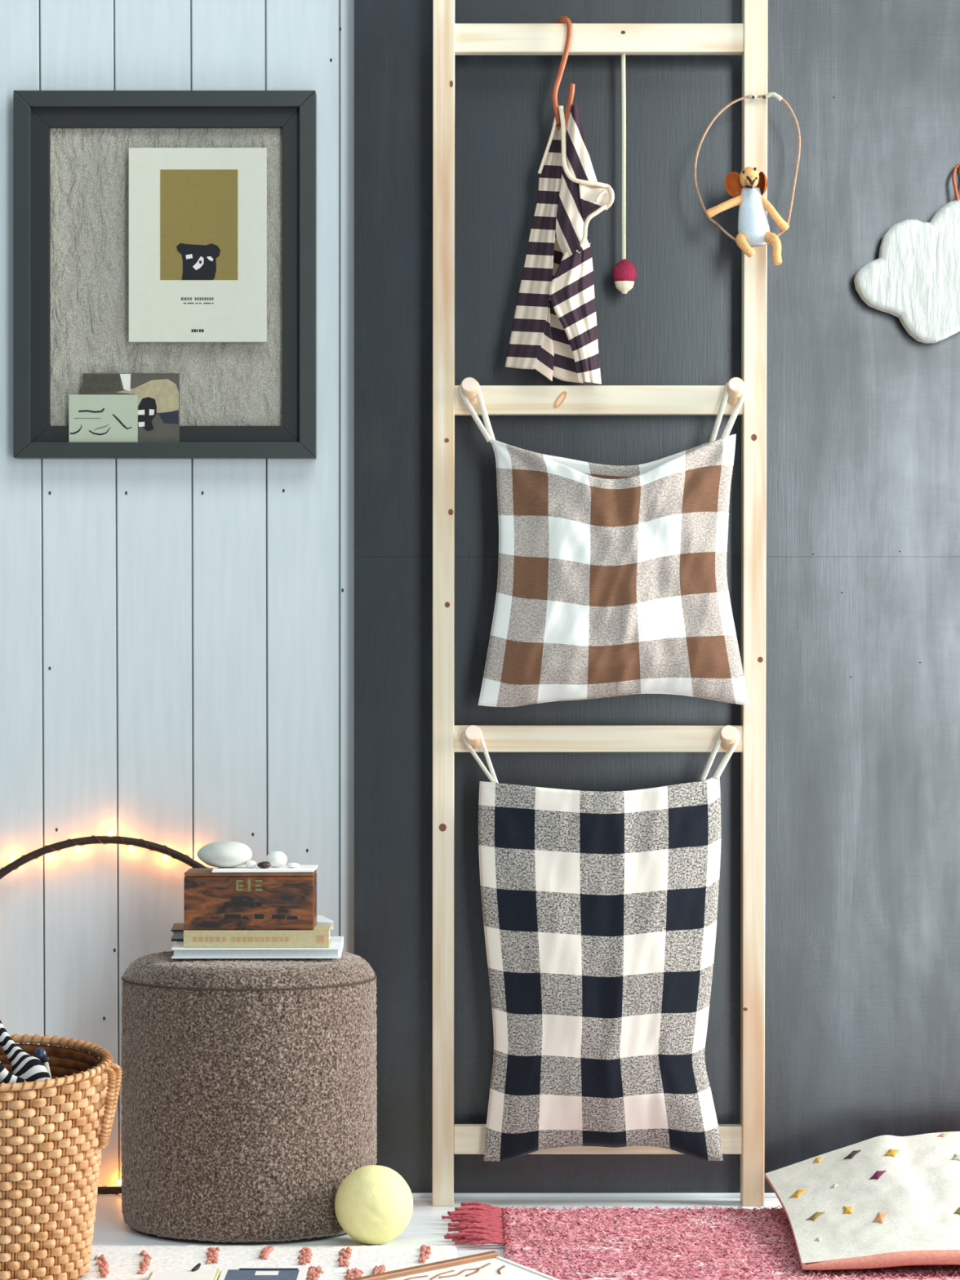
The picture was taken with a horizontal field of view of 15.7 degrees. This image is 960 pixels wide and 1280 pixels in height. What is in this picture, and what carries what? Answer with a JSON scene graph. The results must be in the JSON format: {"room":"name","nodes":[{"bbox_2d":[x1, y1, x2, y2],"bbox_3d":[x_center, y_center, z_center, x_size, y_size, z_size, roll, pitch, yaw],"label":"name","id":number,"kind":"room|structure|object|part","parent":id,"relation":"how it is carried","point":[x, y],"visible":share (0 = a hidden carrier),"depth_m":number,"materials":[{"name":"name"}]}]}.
{"room":"child's bedroom","nodes":[
{"label":"child's bedroom","id":0,"kind":"room"},
{"bbox_2d":[0,0,354,1186],"bbox_3d":[0.000,-0.466,5.272,6.400,2.600,0.056,0,0,0],"label":"wall","id":1,"kind":"structure","parent":0,"point":[177,635],"depth_m":5.25,"materials":[{"name":"white wood"}]},
{"bbox_2d":[13,90,316,458],"bbox_3d":[-0.473,-0.549,5.225,0.453,0.551,0.038,0,0,0],"label":"picture frame","id":2,"kind":"object","parent":1,"relation":"attached to","point":[238,400],"depth_m":5.22,"materials":[{"name":"grey paint"}]},
{"bbox_3d":[-0.687,-0.549,5.225,0.025,0.550,0.038,0,0,0],"label":"moulding","id":3,"kind":"part","parent":2,"relation":"part of","materials":[{"name":"grey paint"}]},
{"bbox_2d":[68,394,137,442],"bbox_3d":[-0.566,-0.332,5.215,0.103,0.072,0.002,0,0,0],"label":"card","id":4,"kind":"object","parent":2,"relation":"in","point":[92,418],"visible":1,"depth_m":5.21,"materials":[{"name":"green paper"}]},
{"bbox_2d":[80,373,179,442],"bbox_3d":[-0.526,-0.349,5.218,0.148,0.104,0.002,0,0,0],"label":"postcard","id":5,"kind":"object","parent":2,"relation":"in","point":[158,393],"visible":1,"depth_m":5.22,"materials":[{"name":"multicoloured"}]},
{"bbox_3d":[-0.473,-0.812,5.225,0.452,0.024,0.038,0,0,0],"label":"moulding","id":6,"kind":"part","parent":2,"relation":"part of","materials":[{"name":"grey paint"}]},
{"bbox_3d":[-0.473,-0.285,5.225,0.452,0.023,0.038,0,0,0],"label":"moulding","id":7,"kind":"part","parent":2,"relation":"part of","materials":[{"name":"grey paint"}]},
{"bbox_3d":[-0.424,-0.593,5.214,0.208,0.292,0.007,0,0,0],"label":"art print","id":8,"kind":"part","parent":2,"relation":"part of"},
{"bbox_3d":[-0.422,-0.623,5.212,0.116,0.166,0.001,0,0,0],"label":"ochre panel","id":9,"kind":"part","parent":2,"relation":"part of","materials":[{"name":"yellow paper"}]},
{"bbox_3d":[-0.259,-0.549,5.225,0.024,0.550,0.038,0,0,0],"label":"moulding","id":10,"kind":"part","parent":2,"relation":"part of","materials":[{"name":"grey paint"}]},
{"bbox_2d":[92,1193,782,1257],"bbox_3d":[0.000,0.854,3.650,6.400,0.040,3.300,0,0,0],"label":"floor","id":11,"kind":"structure","parent":0,"point":[426,1226],"depth_m":5.02,"materials":[{"name":"white wood"}]},
{"bbox_2d":[0,830,208,1195],"bbox_3d":[-0.566,0.560,5.220,0.548,0.548,0.016,0,0,0],"label":"lamp","id":12,"kind":"object","parent":11,"relation":"on","point":[130,842],"visible":0.34,"depth_m":5.21,"materials":[{"name":"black metal"}]},
{"bbox_3d":[-0.651,0.326,5.224,0.007,0.008,0.006,0,0,0],"label":"bulb","id":13,"kind":"part","parent":12,"relation":"part of","materials":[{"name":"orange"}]},
{"bbox_3d":[-0.606,0.314,5.224,0.007,0.008,0.006,0,0,0],"label":"bulb","id":14,"kind":"part","parent":12,"relation":"part of","materials":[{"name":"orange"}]},
{"bbox_3d":[-0.556,0.290,5.224,0.007,0.008,0.006,0,0,0],"label":"bulb","id":15,"kind":"part","parent":12,"relation":"part of","materials":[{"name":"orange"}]},
{"bbox_2d":[120,950,377,1244],"bbox_3d":[-0.329,0.640,4.955,0.365,0.387,0.365,0,0,24],"label":"stool","id":16,"kind":"object","parent":11,"relation":"on","point":[248,1092],"visible":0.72,"depth_m":4.80,"materials":[{"name":"brown fabric"}]},
{"bbox_2d":[171,936,343,958],"bbox_3d":[-0.316,0.439,4.965,0.240,0.014,0.204,0,0,0],"label":"book","id":17,"kind":"object","parent":16,"relation":"on","point":[335,950],"visible":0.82,"depth_m":4.87,"materials":[{"name":"white paper"}]},
{"bbox_2d":[171,923,184,941],"bbox_3d":[-0.372,0.423,5.035,0.148,0.016,0.115,0,0,-3],"label":"book","id":18,"kind":"object","parent":17,"relation":"on","point":[178,929],"visible":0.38,"depth_m":4.98,"materials":[{"name":"brown paper"}]},
{"bbox_2d":[316,915,333,928],"bbox_3d":[-0.308,0.409,5.035,0.194,0.012,0.107,0,0,0],"label":"paperback","id":19,"kind":"object","parent":18,"relation":"on","point":[321,920],"visible":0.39,"depth_m":4.98,"materials":[{"name":"white paper"}]},
{"bbox_2d":[183,924,332,947],"bbox_3d":[-0.314,0.420,4.924,0.205,0.024,0.099,0,0,0],"label":"book","id":20,"kind":"object","parent":17,"relation":"on","point":[318,937],"visible":0.95,"depth_m":4.87,"materials":[{"name":"paper"}]},
{"bbox_2d":[184,867,316,929],"bbox_3d":[-0.325,0.367,4.925,0.182,0.081,0.095,0,0,0],"label":"wooden box","id":21,"kind":"object","parent":20,"relation":"on","point":[275,900],"visible":0.98,"depth_m":4.88,"materials":[{"name":"brown wood"}]},
{"bbox_3d":[-0.325,0.329,4.926,0.181,0.006,0.094,0,0,0],"label":"lid","id":22,"kind":"part","parent":21,"relation":"part of","materials":[{"name":"wood"}]},
{"bbox_2d":[211,865,317,872],"bbox_3d":[-0.304,0.324,4.920,0.145,0.005,0.090,0,0,0],"label":"leaflet","id":23,"kind":"object","parent":21,"relation":"on","point":[241,868],"visible":0.82,"depth_m":4.88,"materials":[{"name":"paper"}]},
{"bbox_2d":[196,840,252,867],"bbox_3d":[-0.361,0.302,4.905,0.078,0.038,0.056,0,0,0],"label":"pebble","id":24,"kind":"object","parent":23,"relation":"on","point":[221,854],"visible":1,"depth_m":4.89,"materials":[{"name":"white stone"}]},
{"bbox_2d":[245,860,256,867],"bbox_3d":[-0.323,0.316,4.895,0.016,0.011,0.012,0,0,0],"label":"pebble","id":25,"kind":"object","parent":23,"relation":"on","point":[251,864],"visible":1,"depth_m":4.89,"materials":[{"name":"white stone"}]},
{"bbox_2d":[257,861,271,868],"bbox_3d":[-0.304,0.317,4.888,0.020,0.010,0.016,0,0,0],"label":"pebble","id":26,"kind":"object","parent":23,"relation":"on","point":[264,864],"visible":1,"depth_m":4.88,"materials":[{"name":"brown stone"}]},
{"bbox_2d":[266,851,287,866],"bbox_3d":[-0.288,0.310,4.910,0.030,0.023,0.024,0,0,0],"label":"pebble","id":27,"kind":"object","parent":23,"relation":"on","point":[277,859],"visible":1,"depth_m":4.90,"materials":[{"name":"white stone"}]},
{"bbox_2d":[285,862,299,867],"bbox_3d":[-0.264,0.318,4.900,0.020,0.007,0.016,0,0,0],"label":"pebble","id":28,"kind":"object","parent":23,"relation":"on","point":[289,864],"visible":1,"depth_m":4.89,"materials":[{"name":"white stone"}]},
{"bbox_2d":[75,1244,457,1279],"bbox_3d":[-0.406,0.828,4.481,0.751,0.010,0.567,0,0,0],"label":"rug","id":29,"kind":"object","parent":11,"relation":"on","point":[324,1262],"visible":0.72,"depth_m":4.65,"materials":[{"name":"fabric"}]},
{"bbox_2d":[0,1033,122,1279],"bbox_3d":[-0.621,0.678,4.520,0.306,0.297,0.294,0,0,0],"label":"wicker basket","id":30,"kind":"object","parent":29,"relation":"on","point":[54,1131],"visible":0.98,"depth_m":4.43,"materials":[{"name":"wicker"}]},
{"bbox_2d":[0,1020,51,1084],"bbox_3d":[-0.602,0.581,4.532,0.111,0.203,0.080,0,0,0],"label":"toy","id":31,"kind":"object","parent":30,"relation":"in","point":[25,1067],"visible":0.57,"depth_m":4.51,"materials":[{"name":"fabric"}]},
{"bbox_3d":[-0.611,0.585,4.506,0.087,0.118,0.023,0,0,-9],"label":"leg","id":32,"kind":"part","parent":31,"relation":"part of","materials":[{"name":"multicoloured fabric"}]},
{"bbox_2d":[34,1047,51,1078],"bbox_3d":[-0.558,0.660,4.535,0.018,0.249,0.074,0,0,-39],"label":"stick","id":33,"kind":"object","parent":30,"relation":"in","point":[40,1053],"visible":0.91,"depth_m":4.55,"materials":[{"name":"blue wood"}]},
{"bbox_3d":[-0.577,0.545,4.557,0.017,0.019,0.015,0,0,0],"label":"knob","id":34,"kind":"part","parent":33,"relation":"part of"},
{"bbox_3d":[-0.481,0.606,4.504,0.027,0.109,0.048,0,0,0],"label":"handle","id":35,"kind":"part","parent":30,"relation":"part of","materials":[{"name":"wicker"}]},
{"bbox_2d":[146,1262,219,1279],"bbox_3d":[-0.384,0.821,4.465,0.088,0.013,0.178,0,0,0],"label":"notebook","id":36,"kind":"object","parent":29,"relation":"on","point":[195,1273],"visible":1,"depth_m":4.49,"materials":[{"name":"white paper"}]},
{"bbox_2d":[218,1266,307,1279],"bbox_3d":[-0.282,0.826,4.485,0.111,0.003,0.160,0,0,0],"label":"photo card","id":37,"kind":"object","parent":29,"relation":"on","point":[228,1273],"visible":1,"depth_m":4.52,"materials":[{"name":"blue paper"}]},
{"bbox_2d":[224,1269,299,1279],"bbox_3d":[-0.283,0.824,4.485,0.093,0.001,0.120,0,0,0],"label":"picture","id":38,"kind":"object","parent":37,"relation":"on","point":[229,1274],"depth_m":4.51,"materials":[{"name":"blue paper"}]},
{"bbox_2d":[334,1164,413,1244],"bbox_3d":[-0.146,0.780,4.795,0.108,0.108,0.108,0,0,0],"label":"ball","id":39,"kind":"object","parent":11,"relation":"on","point":[374,1203],"visible":1,"depth_m":4.76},
{"bbox_2d":[432,0,768,1206],"bbox_3d":[0.177,-0.266,5.114,0.496,2.200,0.085,0,0,0],"label":"wooden ladder","id":40,"kind":"object","parent":11,"relation":"on","point":[748,38],"visible":0.99,"depth_m":5.11,"materials":[{"name":"brown wood"}]},
{"bbox_3d":[-0.053,-0.266,5.135,0.034,2.200,0.044,0,0,0],"label":"post","id":41,"kind":"part","parent":40,"relation":"part of","materials":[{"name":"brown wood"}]},
{"bbox_2d":[551,16,574,132],"bbox_3d":[0.122,-0.819,5.113,0.034,0.201,0.090,0,0,0],"label":"hook","id":42,"kind":"object","parent":40,"relation":"hanging from","point":[562,19],"visible":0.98,"depth_m":5.10,"materials":[{"name":"orange metal"}]},
{"bbox_2d":[505,104,614,384],"bbox_3d":[0.119,-0.582,5.093,0.168,0.416,0.070,0,0,17],"label":"striped shirt","id":43,"kind":"object","parent":42,"relation":"hanging from","point":[555,314],"visible":1,"depth_m":5.08,"materials":[{"name":"fabric"}]},
{"bbox_3d":[0.082,-0.593,5.097,0.083,0.395,0.050,0,0,-13],"label":"panel","id":44,"kind":"part","parent":43,"relation":"part of","materials":[{"name":"fabric"}]},
{"bbox_3d":[0.142,-0.478,5.066,0.079,0.207,0.027,0,0,-22],"label":"panel","id":45,"kind":"part","parent":43,"relation":"part of","materials":[{"name":"fabric"}]},
{"bbox_3d":[0.128,-0.775,5.084,0.009,0.075,0.035,0,0,-29],"label":"arm","id":46,"kind":"part","parent":42,"relation":"part of","materials":[{"name":"orange metal"}]},
{"bbox_2d":[462,727,740,1161],"bbox_3d":[0.177,0.445,5.079,0.409,0.638,0.053,0,0,1],"label":"bag","id":47,"kind":"object","parent":40,"relation":"hanging from","point":[600,908],"visible":1,"depth_m":5.06,"materials":[{"name":"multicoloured fabric"}]},
{"bbox_2d":[457,381,749,706],"bbox_3d":[0.181,-0.142,5.076,0.428,0.481,0.066,0,0,0],"label":"bag","id":48,"kind":"object","parent":40,"relation":"hanging from","point":[612,580],"visible":1,"depth_m":5.06,"materials":[{"name":"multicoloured fabric"}]},
{"bbox_2d":[612,53,635,293],"bbox_3d":[0.213,-0.691,5.134,0.035,0.359,0.035,0,0,0],"label":"pendant","id":49,"kind":"object","parent":40,"relation":"hanging from","point":[624,273],"visible":1,"depth_m":5.13,"materials":[{"name":"fabric"}]},
{"bbox_3d":[0.212,-0.714,5.134,0.007,0.313,0.007,0,0,0],"label":"cord","id":50,"kind":"part","parent":49,"relation":"part of","materials":[{"name":"fabric"}]},
{"bbox_2d":[693,92,800,247],"bbox_3d":[0.392,-0.690,5.101,0.157,0.230,0.038,0,0,0],"label":"swing","id":51,"kind":"object","parent":40,"relation":"attached to","point":[775,95],"visible":1,"depth_m":5.09,"materials":[{"name":"metal"}]},
{"bbox_2d":[706,167,789,265],"bbox_3d":[0.390,-0.618,5.068,0.122,0.146,0.059,0,0,0],"label":"stuffed toy","id":52,"kind":"object","parent":51,"relation":"on","point":[748,188],"visible":1,"depth_m":5.06,"materials":[{"name":"brown fabric"}]},
{"bbox_3d":[0.406,-0.266,5.135,0.039,2.200,0.044,0,0,0],"label":"post","id":53,"kind":"part","parent":40,"relation":"part of","materials":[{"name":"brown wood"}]},
{"bbox_2d":[441,1201,959,1279],"bbox_3d":[0.648,0.824,4.648,1.407,0.018,0.803,0,0,0],"label":"rug","id":54,"kind":"object","parent":11,"relation":"on","point":[731,1243],"visible":0.7,"depth_m":4.75,"materials":[{"name":"fabric"}]},
{"bbox_2d":[347,1250,559,1279],"bbox_3d":[-0.031,0.814,4.372,0.229,0.012,0.406,0,0,42],"label":"wooden tray","id":55,"kind":"object","parent":54,"relation":"on","point":[488,1265],"visible":1,"depth_m":4.48,"materials":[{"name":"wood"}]},
{"bbox_2d":[764,1131,959,1270],"bbox_3d":[0.654,0.774,4.766,0.488,0.128,0.540,0,0,0],"label":"cushion","id":56,"kind":"object","parent":54,"relation":"on","point":[886,1201],"visible":1,"depth_m":4.75,"materials":[{"name":"white fabric"}]},
{"bbox_2d":[354,0,959,1192],"bbox_3d":[1.506,-0.466,5.222,3.388,2.600,0.045,0,0,0],"label":"wall","id":57,"kind":"structure","parent":0,"point":[862,866],"depth_m":5.20,"materials":[{"name":"grey paint"}]},
{"bbox_2d":[411,1192,777,1197],"bbox_3d":[1.516,0.831,5.194,3.368,0.006,0.011,0,0,0],"label":"baseboard","id":58,"kind":"structure","parent":57,"relation":"attached to","point":[414,1194],"depth_m":5.19,"materials":[{"name":"white wood"}]},
{"bbox_3d":[1.506,-0.945,5.206,3.388,1.641,0.012,0,0,0],"label":"panel","id":59,"kind":"part","parent":57,"relation":"part of","materials":[{"name":"grey paint"}]},
{"bbox_3d":[1.506,0.355,5.206,3.388,0.959,0.012,0,0,0],"label":"panel","id":60,"kind":"part","parent":57,"relation":"part of","materials":[{"name":"grey paint"}]},
{"bbox_2d":[853,163,959,343],"bbox_3d":[0.712,-0.577,5.175,0.307,0.268,0.053,0,0,0],"label":"cloud","id":61,"kind":"object","parent":57,"relation":"attached to","point":[914,278],"visible":1,"depth_m":5.15,"materials":[{"name":"white fabric"}]}
]}

